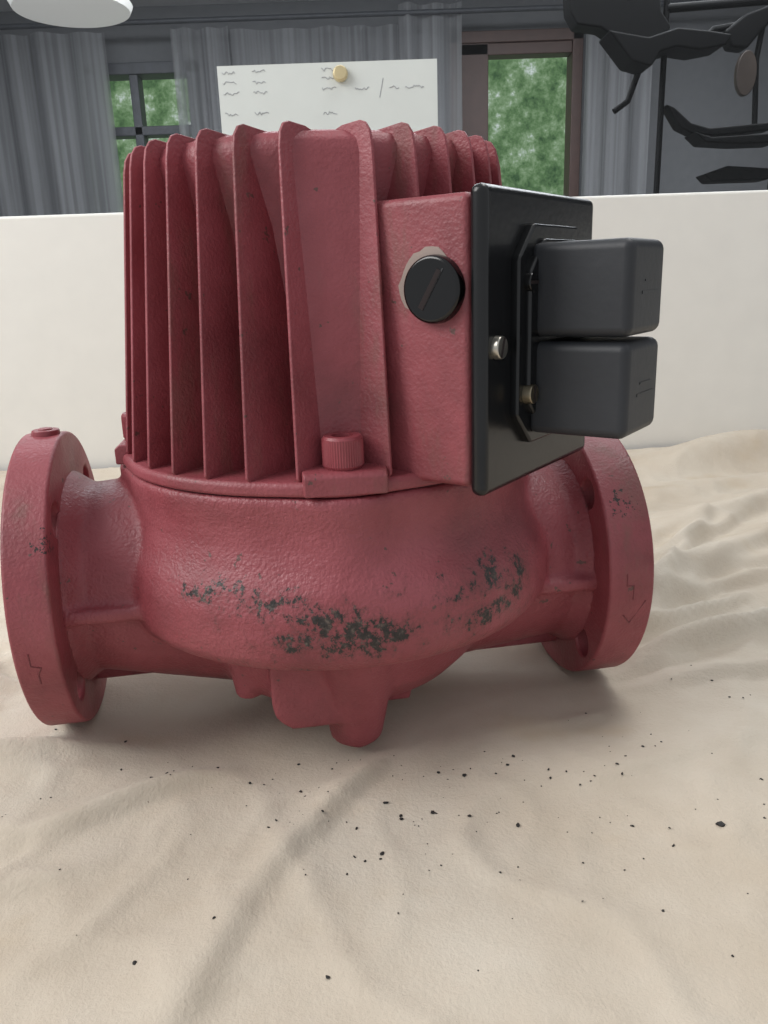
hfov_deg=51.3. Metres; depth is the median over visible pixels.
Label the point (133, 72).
window
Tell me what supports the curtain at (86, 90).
hanging from the curtain rod
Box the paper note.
[217,59,437,134]
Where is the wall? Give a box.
[0,0,767,215]
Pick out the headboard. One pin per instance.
(62, 305)
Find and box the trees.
[108,57,566,194]
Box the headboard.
[0,190,767,470]
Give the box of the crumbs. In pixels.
[2,665,765,978]
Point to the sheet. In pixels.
(123, 848)
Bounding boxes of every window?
[95,60,203,212]
[451,28,583,196]
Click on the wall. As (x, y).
(702, 89)
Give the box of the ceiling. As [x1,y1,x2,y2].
[0,0,315,11]
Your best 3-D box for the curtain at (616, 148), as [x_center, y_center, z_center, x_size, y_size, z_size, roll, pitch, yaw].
[1.085,-1.308,3.812,0.300,2.020,0.074,0,16,6]
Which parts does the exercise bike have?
seat, post, handle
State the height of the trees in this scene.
3.350 m
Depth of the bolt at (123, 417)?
0.44 m
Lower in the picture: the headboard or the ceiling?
the headboard
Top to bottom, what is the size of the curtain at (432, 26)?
2.020 m
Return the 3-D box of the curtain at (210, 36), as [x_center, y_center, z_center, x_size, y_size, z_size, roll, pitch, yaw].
[-0.793,-1.223,3.850,0.260,1.960,0.079,-2,16,0]
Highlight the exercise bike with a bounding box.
[563,0,767,193]
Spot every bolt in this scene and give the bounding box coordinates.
[121,412,125,439]
[321,432,363,470]
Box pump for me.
[0,120,663,746]
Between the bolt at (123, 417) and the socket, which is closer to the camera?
the socket
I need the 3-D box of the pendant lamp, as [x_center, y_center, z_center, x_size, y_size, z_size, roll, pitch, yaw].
[-1.034,-1.818,2.590,0.390,0.385,0.390,-2,16,0]
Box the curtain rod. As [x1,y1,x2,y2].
[0,0,704,29]
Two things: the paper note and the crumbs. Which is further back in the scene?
the paper note
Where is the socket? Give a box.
[510,223,580,441]
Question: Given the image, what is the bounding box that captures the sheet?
[0,429,767,1023]
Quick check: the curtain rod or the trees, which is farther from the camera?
the trees
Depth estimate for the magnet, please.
1.01 m
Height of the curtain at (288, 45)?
1.960 m
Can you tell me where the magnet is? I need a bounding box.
[333,65,347,81]
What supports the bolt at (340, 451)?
attached to the pump
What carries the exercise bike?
on the floor
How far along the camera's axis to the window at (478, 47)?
3.75 m
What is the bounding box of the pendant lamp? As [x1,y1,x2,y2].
[7,0,132,27]
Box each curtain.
[0,32,122,216]
[170,26,229,138]
[230,24,398,65]
[398,1,461,133]
[581,34,652,195]
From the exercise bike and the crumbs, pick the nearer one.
the crumbs
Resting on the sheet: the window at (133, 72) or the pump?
the pump

